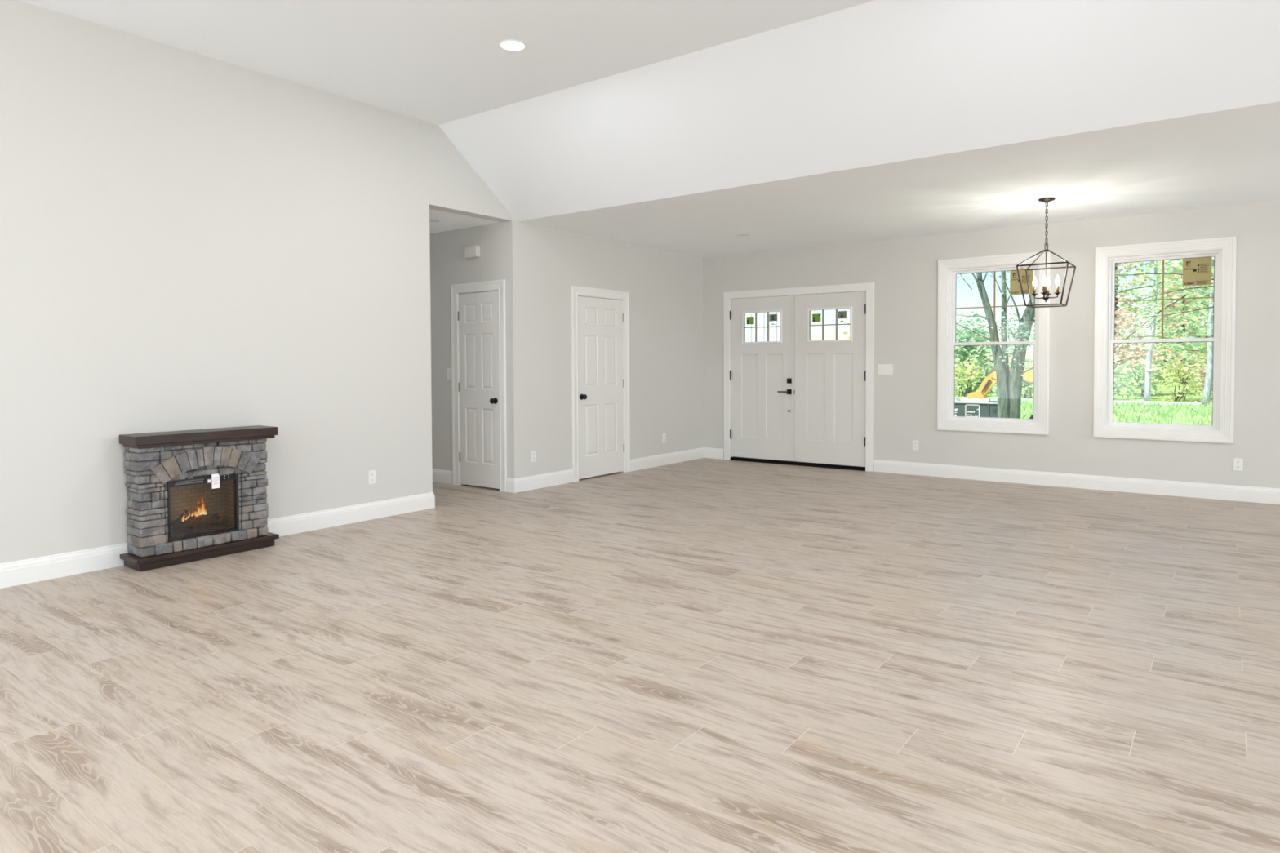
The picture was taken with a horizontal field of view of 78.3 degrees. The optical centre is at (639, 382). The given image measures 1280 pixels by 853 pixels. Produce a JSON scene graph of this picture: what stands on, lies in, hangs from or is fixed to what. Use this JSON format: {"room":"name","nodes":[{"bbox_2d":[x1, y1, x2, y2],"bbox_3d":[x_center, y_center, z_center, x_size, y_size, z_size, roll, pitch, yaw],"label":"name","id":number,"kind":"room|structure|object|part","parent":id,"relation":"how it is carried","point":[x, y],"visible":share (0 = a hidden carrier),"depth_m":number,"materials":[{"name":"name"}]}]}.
{"room":"living room","nodes":[
{"label":"living room","id":0,"kind":"room"},
{"bbox_2d":[0,0,702,563],"bbox_3d":[-3.076,-0.597,5.513,0.160,3.527,12.900,1,2,37],"label":"wall","id":1,"kind":"structure","parent":0,"point":[189,241],"depth_m":5.66,"materials":[{"name":"paint"}]},
{"bbox_2d":[0,492,435,588],"bbox_3d":[-5.294,1.130,4.522,2.514,0.142,8.179,1,2,37],"label":"baseboard","id":2,"kind":"structure","parent":1,"relation":"attached to","point":[20,572],"depth_m":5.07,"materials":[{"name":"paint"}]},
{"bbox_2d":[368,470,376,484],"bbox_3d":[-2.227,0.788,6.536,0.007,0.114,0.070,1,2,37],"label":"wall outlet","id":3,"kind":"object","parent":1,"relation":"attached to","point":[372,473],"visible":1,"depth_m":6.53,"materials":[{"name":"white plastic"}]},
{"bbox_2d":[530,450,536,462],"bbox_3d":[-1.091,0.755,8.054,0.007,0.114,0.070,1,2,37],"label":"wall outlet","id":4,"kind":"object","parent":1,"relation":"attached to","point":[533,453],"visible":1,"depth_m":8.05,"materials":[{"name":"white plastic"}]},
{"bbox_2d":[506,468,573,493],"bbox_3d":[-1.034,1.020,8.216,0.119,0.142,0.882,1,2,37],"label":"baseboard","id":5,"kind":"structure","parent":1,"relation":"attached to","point":[549,479],"depth_m":8.11,"materials":[{"name":"paint"}]},
{"bbox_2d":[571,285,630,482],"bbox_3d":[-0.477,0.006,8.952,0.217,2.128,1.004,1,2,37],"label":"door","id":6,"kind":"structure","parent":1,"relation":"in","point":[601,375],"depth_m":8.91,"materials":[{"name":"paint"}]},
{"bbox_3d":[-0.618,0.159,8.639,0.063,0.064,0.064,1,2,37],"label":"knob","id":7,"kind":"part","parent":6,"relation":"part of","materials":[{"name":"black metal"}]},
{"bbox_2d":[662,433,666,442],"bbox_3d":[0.305,0.700,9.920,0.007,0.114,0.070,1,2,37],"label":"wall outlet","id":8,"kind":"object","parent":1,"relation":"attached to","point":[664,435],"visible":1,"depth_m":9.91,"materials":[{"name":"white plastic"}]},
{"bbox_2d":[630,447,724,471],"bbox_3d":[0.495,0.971,9.913,0.325,0.142,1.649,1,2,37],"label":"baseboard","id":9,"kind":"structure","parent":1,"relation":"attached to","point":[642,463],"depth_m":10.11,"materials":[{"name":"paint"}]},
{"bbox_2d":[429,222,501,471],"bbox_3d":[-3.077,-0.279,9.275,4.340,2.704,0.160,1,2,37],"label":"wall","id":10,"kind":"structure","parent":0,"point":[449,266],"depth_m":8.42,"materials":[{"name":"paint"}]},
{"bbox_2d":[431,468,452,484],"bbox_3d":[-3.430,0.999,9.466,3.574,0.142,0.014,1,2,37],"label":"baseboard","id":11,"kind":"structure","parent":10,"relation":"attached to","point":[440,476],"depth_m":8.49,"materials":[{"name":"paint"}]},
{"bbox_2d":[446,368,451,379],"bbox_3d":[-2.042,-0.092,8.399,0.072,0.118,0.010,1,2,37],"label":"light switch","id":12,"kind":"object","parent":10,"relation":"attached to","point":[448,370],"visible":1,"depth_m":8.40,"materials":[{"name":"white plastic"}]},
{"bbox_2d":[464,245,479,257],"bbox_3d":[-1.726,-1.345,8.098,0.176,0.112,0.058,1,2,37],"label":"door chime","id":13,"kind":"object","parent":10,"relation":"attached to","point":[473,251],"visible":1,"depth_m":8.06,"materials":[{"name":"white plastic"}]},
{"bbox_2d":[450,280,506,492],"bbox_3d":[-1.638,0.031,8.171,0.811,2.128,0.217,1,2,37],"label":"door","id":14,"kind":"structure","parent":10,"relation":"in","point":[477,309],"depth_m":8.13,"materials":[{"name":"paint"}]},
{"bbox_3d":[-1.489,0.187,7.968,0.064,0.064,0.063,1,2,37],"label":"knob","id":15,"kind":"part","parent":14,"relation":"part of","materials":[{"name":"black metal"}]},
{"bbox_2d":[0,457,1279,852],"bbox_3d":[0.314,1.270,3.185,17.500,0.120,13.150,1,2,37],"label":"floor","id":16,"kind":"structure","parent":0,"point":[703,655],"depth_m":3.19,"materials":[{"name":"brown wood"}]},
{"bbox_2d":[119,425,279,571],"bbox_3d":[-2.952,0.748,5.314,0.272,0.846,0.922,1,2,37],"label":"electric fireplace","id":17,"kind":"object","parent":16,"relation":"on","point":[195,495],"visible":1,"depth_m":5.24,"materials":[{"name":"grey stone"}]},
{"bbox_2d":[174,478,204,485],"bbox_3d":[-2.964,0.655,5.170,0.006,0.022,0.180,1,2,37],"label":"vent","id":18,"kind":"object","parent":17,"relation":"attached to","point":[178,482],"depth_m":5.16,"materials":[{"name":"black metal"}]},
{"bbox_3d":[-2.923,0.823,5.260,0.031,0.406,0.450,1,2,37],"label":"firebox frame","id":19,"kind":"part","parent":17,"relation":"part of","materials":[{"name":"black metal"}]},
{"bbox_3d":[-2.815,0.643,5.374,0.002,0.038,0.095,1,2,37],"label":"control panel","id":20,"kind":"part","parent":17,"relation":"part of","materials":[{"name":"black plastic"}]},
{"bbox_2d":[18,0,1279,257],"bbox_3d":[0.284,-2.079,3.082,17.500,1.173,13.100,1,2,37],"label":"ceiling","id":21,"kind":"structure","parent":0,"point":[688,127],"depth_m":5.36,"materials":[{"name":"paint"}]},
{"bbox_2d":[429,218,440,222],"bbox_3d":[-2.041,-1.595,7.746,0.150,0.006,0.150,1,2,37],"label":"recessed light","id":22,"kind":"object","parent":21,"relation":"in","point":[430,220],"visible":0.64,"depth_m":7.75,"materials":[{"name":"white plastic"}]},
{"bbox_2d":[497,40,526,51],"bbox_3d":[-0.856,-2.262,5.282,0.190,0.006,0.190,1,2,37],"label":"recessed light","id":23,"kind":"object","parent":21,"relation":"in","point":[507,45],"visible":1,"depth_m":5.27,"materials":[{"name":"white plastic"}]},
{"bbox_2d":[735,233,751,236],"bbox_3d":[1.145,-1.632,8.705,0.170,0.006,0.170,1,2,37],"label":"recessed light","id":24,"kind":"object","parent":21,"relation":"in","point":[740,234],"visible":1,"depth_m":8.69,"materials":[{"name":"white plastic"}]},
{"bbox_2d":[1016,197,1075,307],"bbox_3d":[3.545,-1.132,6.857,0.407,0.935,0.407,1,2,37],"label":"lantern pendant","id":25,"kind":"object","parent":21,"relation":"hanging from","point":[1045,281],"visible":1,"depth_m":6.84,"materials":[{"name":"brown metal"}]},
{"bbox_3d":[3.474,-0.889,6.917,0.035,0.095,0.035,1,2,37],"label":"bulb","id":26,"kind":"part","parent":25,"relation":"part of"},
{"bbox_3d":[3.492,-0.886,6.791,0.035,0.095,0.035,1,2,37],"label":"bulb","id":27,"kind":"part","parent":25,"relation":"part of","materials":[{"name":"white glass"}]},
{"bbox_3d":[3.546,-0.953,6.861,0.008,0.394,0.008,0,1,14],"label":"stem","id":28,"kind":"part","parent":25,"relation":"part of","materials":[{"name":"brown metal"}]},
{"bbox_3d":[3.544,-1.380,6.851,0.017,0.391,0.017,0,1,-8],"label":"chain","id":29,"kind":"part","parent":25,"relation":"part of","materials":[{"name":"brown metal"}]},
{"bbox_3d":[3.600,-0.890,6.935,0.035,0.095,0.035,1,2,37],"label":"bulb","id":30,"kind":"part","parent":25,"relation":"part of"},
{"bbox_3d":[3.618,-0.887,6.809,0.035,0.095,0.035,1,2,37],"label":"bulb","id":31,"kind":"part","parent":25,"relation":"part of","materials":[{"name":"white glass"}]},
{"bbox_2d":[1053,215,1089,221],"bbox_3d":[4.272,-1.623,7.787,0.310,0.006,0.110,1,2,37],"label":"ceiling vent","id":32,"kind":"object","parent":21,"relation":"in","point":[1086,216],"visible":1,"depth_m":7.77,"materials":[{"name":"white plastic"}]},
{"bbox_2d":[702,200,1279,488],"bbox_3d":[5.965,-0.284,6.920,12.960,2.754,0.170,1,2,37],"label":"wall","id":33,"kind":"structure","parent":0,"point":[904,272],"depth_m":8.09,"materials":[{"name":"paint"}]},
{"bbox_2d":[723,282,874,471],"bbox_3d":[1.966,-0.074,9.881,2.031,2.222,0.230,1,2,37],"label":"door","id":34,"kind":"structure","parent":33,"relation":"in","point":[796,399],"depth_m":9.79,"materials":[{"name":"paint"}]},
{"bbox_2d":[743,312,779,342],"bbox_3d":[1.573,-0.712,10.117,0.524,0.372,0.013,1,2,37],"label":"grille","id":35,"kind":"object","parent":34,"relation":"attached to","point":[771,317],"depth_m":10.16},
{"bbox_3d":[1.565,-0.711,10.107,0.580,0.428,0.021,1,2,37],"label":"lite frame","id":36,"kind":"part","parent":34,"relation":"part of","materials":[{"name":"paint"}]},
{"bbox_3d":[1.808,0.118,9.892,0.148,0.022,0.050,1,2,37],"label":"lever","id":37,"kind":"part","parent":34,"relation":"part of","materials":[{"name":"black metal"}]},
{"bbox_3d":[1.875,0.118,9.879,0.061,0.062,0.010,1,2,37],"label":"handle","id":38,"kind":"part","parent":34,"relation":"part of","materials":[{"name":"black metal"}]},
{"bbox_2d":[809,309,849,340],"bbox_3d":[2.311,-0.701,9.565,0.524,0.372,0.013,1,2,37],"label":"grille","id":39,"kind":"object","parent":34,"relation":"attached to","point":[839,314],"depth_m":9.61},
{"bbox_3d":[2.303,-0.701,9.555,0.580,0.428,0.021,1,2,37],"label":"lite frame","id":40,"kind":"part","parent":34,"relation":"part of","materials":[{"name":"paint"}]},
{"bbox_2d":[878,364,893,374],"bbox_3d":[2.854,-0.151,9.139,0.170,0.120,0.010,1,2,37],"label":"light switch","id":41,"kind":"object","parent":33,"relation":"attached to","point":[883,369],"visible":1,"depth_m":9.13,"materials":[{"name":"white plastic"}]},
{"bbox_2d":[912,440,918,450],"bbox_3d":[3.139,0.715,8.952,0.070,0.114,0.007,1,2,37],"label":"wall outlet","id":42,"kind":"object","parent":33,"relation":"attached to","point":[915,442],"visible":1,"depth_m":8.95,"materials":[{"name":"white plastic"}]},
{"bbox_2d":[937,252,1050,435],"bbox_3d":[3.820,-0.412,8.500,1.119,1.892,0.194,1,2,37],"label":"window","id":43,"kind":"structure","parent":33,"relation":"in","point":[948,269],"depth_m":8.46,"materials":[{"name":"paint"}]},
{"bbox_3d":[3.841,-0.413,8.528,0.903,1.676,0.095,1,2,37],"label":"frame","id":44,"kind":"part","parent":43,"relation":"part of","materials":[{"name":"plastic"}]},
{"bbox_3d":[3.828,-0.018,8.518,0.859,0.843,0.032,1,2,37],"label":"sash","id":45,"kind":"part","parent":43,"relation":"part of","materials":[{"name":"plastic"}]},
{"bbox_3d":[3.847,-0.818,8.529,0.859,0.822,0.032,1,2,37],"label":"sash","id":46,"kind":"part","parent":43,"relation":"part of","materials":[{"name":"plastic"}]},
{"bbox_2d":[1011,272,1030,293],"bbox_3d":[4.055,-1.057,8.360,0.195,0.221,0.001,1,2,37],"label":"print","id":47,"kind":"object","parent":43,"relation":"attached to","point":[1015,286],"depth_m":8.37},
{"bbox_2d":[873,459,1279,504],"bbox_3d":[6.848,1.036,6.181,10.230,0.142,0.014,1,2,37],"label":"baseboard","id":48,"kind":"structure","parent":33,"relation":"attached to","point":[1174,488],"depth_m":7.91,"materials":[{"name":"paint"}]},
{"bbox_2d":[1093,235,1235,443],"bbox_3d":[5.040,-0.395,7.588,1.119,1.892,0.194,1,2,37],"label":"window","id":49,"kind":"structure","parent":33,"relation":"in","point":[1197,255],"depth_m":7.47,"materials":[{"name":"paint"}]},
{"bbox_3d":[5.048,-0.001,7.605,0.859,0.843,0.032,1,2,37],"label":"sash","id":50,"kind":"part","parent":49,"relation":"part of","materials":[{"name":"plastic"}]},
{"bbox_3d":[5.061,-0.396,7.615,0.903,1.676,0.095,1,2,37],"label":"frame","id":51,"kind":"part","parent":49,"relation":"part of","materials":[{"name":"plastic"}]},
{"bbox_3d":[5.067,-0.801,7.616,0.859,0.822,0.032,1,2,37],"label":"sash","id":52,"kind":"part","parent":49,"relation":"part of","materials":[{"name":"plastic"}]},
{"bbox_2d":[1183,261,1208,284],"bbox_3d":[5.276,-1.040,7.448,0.195,0.221,0.001,1,2,37],"label":"print","id":53,"kind":"object","parent":49,"relation":"attached to","point":[1195,273],"depth_m":7.45},
{"bbox_2d":[1233,457,1243,471],"bbox_3d":[5.481,0.752,7.201,0.070,0.114,0.007,1,2,37],"label":"wall outlet","id":54,"kind":"object","parent":33,"relation":"attached to","point":[1237,463],"visible":1,"depth_m":7.20,"materials":[{"name":"white plastic"}]},
{"label":"outside","id":55,"kind":"structure","parent":0,"visible":0},
{"bbox_2d":[955,374,1212,425],"bbox_3d":[21.856,0.365,63.778,150.000,0.300,109.800,1,2,37],"label":"lawn","id":56,"kind":"structure","parent":55,"point":[1156,397],"depth_m":42.93,"materials":[{"name":"green plant"}]},
{"bbox_2d":[745,311,779,342],"bbox_3d":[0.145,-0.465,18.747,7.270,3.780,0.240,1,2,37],"label":"door window","id":57,"kind":"structure","parent":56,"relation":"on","point":[762,317],"depth_m":16.77,"materials":[{"name":"white"}]},
{"bbox_2d":[841,320,849,339],"bbox_3d":[16.245,-2.882,50.323,6.743,8.013,6.238,1,2,37],"label":"tree","id":58,"kind":"object","parent":56,"relation":"on","point":[848,336],"visible":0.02,"depth_m":50.60,"materials":[{"name":"green plant"}]},
{"bbox_2d":[955,350,991,396],"bbox_3d":[17.373,-0.394,42.409,2.131,2.710,2.500,-1,2,-37],"label":"shrub","id":59,"kind":"object","parent":56,"relation":"on","point":[967,371],"visible":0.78,"depth_m":42.08,"materials":[{"name":"green plant"}]},
{"bbox_2d":[955,398,997,417],"bbox_3d":[7.748,0.888,20.130,3.000,0.900,1.460,1,2,37],"label":"dumpster","id":60,"kind":"object","parent":56,"relation":"on","point":[971,409],"visible":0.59,"depth_m":18.98,"materials":[{"name":"paint"}]},
{"bbox_2d":[955,396,990,401],"bbox_3d":[7.723,0.764,20.095,2.711,1.030,1.226,1,2,37],"label":"debris pile","id":61,"kind":"object","parent":60,"relation":"in","point":[963,398],"visible":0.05,"depth_m":19.47,"materials":[{"name":"white"}]},
{"bbox_3d":[7.746,0.458,20.119,3.000,0.040,1.460,1,2,37],"label":"rail","id":62,"kind":"part","parent":60,"relation":"part of","materials":[{"name":"white metal"}]},
{"bbox_2d":[955,313,1008,393],"bbox_3d":[19.314,-1.335,46.324,4.985,5.457,4.879,1,2,37],"label":"shrub","id":63,"kind":"object","parent":56,"relation":"on","point":[970,350],"visible":0.38,"depth_m":45.94,"materials":[{"name":"green plant"}]},
{"bbox_2d":[955,271,1035,418],"bbox_3d":[7.883,-1.359,17.198,1.489,5.629,2.652,-1,2,-40],"label":"tree","id":64,"kind":"object","parent":56,"relation":"on","point":[1009,383],"visible":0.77,"depth_m":17.02,"materials":[{"name":"grey plant"}]},
{"bbox_2d":[965,368,1033,418],"bbox_3d":[10.511,0.140,21.164,3.410,2.360,1.500,1,2,37],"label":"excavator","id":65,"kind":"object","parent":56,"relation":"on","point":[990,380],"visible":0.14,"depth_m":21.71,"materials":[{"name":"yellow metal"}]},
{"bbox_3d":[9.690,0.029,21.775,0.700,0.700,0.160,1,2,37],"label":"arm","id":66,"kind":"part","parent":65,"relation":"part of"},
{"bbox_2d":[982,355,1033,395],"bbox_3d":[20.023,-0.106,42.724,2.717,2.708,2.421,1,2,37],"label":"shrub","id":67,"kind":"object","parent":56,"relation":"on","point":[984,367],"visible":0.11,"depth_m":43.00,"materials":[{"name":"green plant"}]},
{"bbox_2d":[1008,358,1033,398],"bbox_3d":[19.827,-0.047,40.680,2.240,2.799,2.564,-1,2,-19],"label":"shrub","id":68,"kind":"object","parent":56,"relation":"on","point":[1028,392],"visible":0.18,"depth_m":40.38,"materials":[{"name":"green plant"}]},
{"bbox_2d":[960,397,1212,425],"bbox_3d":[14.510,1.001,28.927,14.093,0.220,15.301,1,2,37],"label":"grass tufts","id":69,"kind":"object","parent":56,"relation":"on","point":[1130,408],"visible":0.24,"depth_m":27.43,"materials":[{"name":"green plant"}]},
{"bbox_2d":[1114,343,1126,375],"bbox_3d":[37.169,-2.628,64.421,4.703,5.900,4.228,0,1,12],"label":"tree","id":70,"kind":"object","parent":56,"relation":"on","point":[1114,344],"visible":0.02,"depth_m":63.77,"materials":[{"name":"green plant"}]},
{"bbox_2d":[1113,360,1142,399],"bbox_3d":[22.760,-0.048,38.539,3.240,2.410,2.091,1,2,37],"label":"shrub","id":71,"kind":"object","parent":56,"relation":"on","point":[1116,380],"visible":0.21,"depth_m":38.04,"materials":[{"name":"green plant"}]},
{"bbox_2d":[1114,262,1167,382],"bbox_3d":[25.109,-5.097,42.495,5.847,11.757,5.554,1,2,37],"label":"tree","id":72,"kind":"object","parent":56,"relation":"on","point":[1117,321],"visible":0.18,"depth_m":41.60,"materials":[{"name":"green plant"}]},
{"bbox_2d":[1114,354,1178,399],"bbox_3d":[24.947,-0.191,38.867,2.732,2.404,2.133,1,2,37],"label":"shrub","id":73,"kind":"object","parent":56,"relation":"on","point":[1141,374],"visible":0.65,"depth_m":38.91,"materials":[{"name":"green plant"}]},
{"bbox_2d":[1125,259,1200,382],"bbox_3d":[45.374,-5.826,67.222,6.680,11.817,5.798,0,2,20],"label":"tree","id":74,"kind":"object","parent":56,"relation":"on","point":[1165,261],"visible":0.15,"depth_m":67.33,"materials":[{"name":"green plant"}]},
{"bbox_2d":[1114,259,1213,364],"bbox_3d":[11.109,-1.025,15.205,4.662,5.028,1.915,1,2,37],"label":"tree","id":75,"kind":"object","parent":56,"relation":"on","point":[1153,262],"visible":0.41,"depth_m":15.83,"materials":[{"name":"green plant"}]},
{"bbox_2d":[1115,259,1213,400],"bbox_3d":[24.172,-4.356,36.418,5.067,10.620,6.837,0,1,-1],"label":"birch tree","id":76,"kind":"object","parent":56,"relation":"on","point":[1148,359],"visible":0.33,"depth_m":37.02,"materials":[{"name":"green plant"}]},
{"bbox_2d":[1133,261,1208,385],"bbox_3d":[38.579,-4.556,55.952,5.857,9.917,6.249,0,1,-4],"label":"tree","id":77,"kind":"object","parent":56,"relation":"on","point":[1175,275],"visible":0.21,"depth_m":56.03,"materials":[{"name":"green plant"}]},
{"bbox_2d":[1135,258,1207,384],"bbox_3d":[42.493,-5.231,60.947,6.641,10.964,6.265,1,2,37],"label":"tree","id":78,"kind":"object","parent":56,"relation":"on","point":[1158,263],"visible":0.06,"depth_m":61.07,"materials":[{"name":"green plant"}]},
{"bbox_2d":[1131,257,1213,405],"bbox_3d":[23.681,-4.358,32.405,5.381,10.835,5.397,0,1,8],"label":"birch tree","id":79,"kind":"object","parent":56,"relation":"on","point":[1208,383],"visible":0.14,"depth_m":32.50,"materials":[{"name":"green plant"}]},
{"bbox_2d":[1146,351,1212,401],"bbox_3d":[25.213,-0.163,36.422,1.896,2.624,2.827,-1,2,-39],"label":"shrub","id":80,"kind":"object","parent":56,"relation":"on","point":[1182,368],"visible":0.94,"depth_m":36.47,"materials":[{"name":"green plant"}]},
{"bbox_2d":[1151,257,1213,386],"bbox_3d":[35.824,-4.928,49.246,5.860,11.022,6.464,-1,2,-23],"label":"tree","id":81,"kind":"object","parent":56,"relation":"on","point":[1203,317],"visible":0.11,"depth_m":49.46,"materials":[{"name":"green plant"}]},
{"bbox_2d":[1153,257,1213,360],"bbox_3d":[32.907,-5.321,43.576,7.672,12.080,5.843,1,2,37],"label":"tree","id":82,"kind":"object","parent":56,"relation":"on","point":[1193,331],"visible":0.03,"depth_m":44.46,"materials":[{"name":"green plant"}]},
{"bbox_2d":[1182,322,1213,365],"bbox_3d":[30.528,-4.655,38.268,5.315,11.203,6.023,-1,1,-12],"label":"tree","id":83,"kind":"object","parent":56,"relation":"on","point":[1204,348],"visible":0.02,"depth_m":40.31,"materials":[{"name":"green plant"}]},
{"bbox_2d":[1190,355,1212,399],"bbox_3d":[27.482,-0.253,37.105,2.587,3.015,1.944,1,2,37],"label":"shrub","id":84,"kind":"object","parent":56,"relation":"on","point":[1203,368],"visible":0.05,"depth_m":37.59,"materials":[{"name":"green plant"}]},
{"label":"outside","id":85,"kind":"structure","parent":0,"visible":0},
{"bbox_2d":[959,397,1212,405],"bbox_3d":[8.558,0.865,46.008,150.000,0.295,3.400,1,2,37],"label":"road","id":86,"kind":"structure","parent":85,"point":[1117,402],"depth_m":35.47,"materials":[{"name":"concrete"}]}
]}

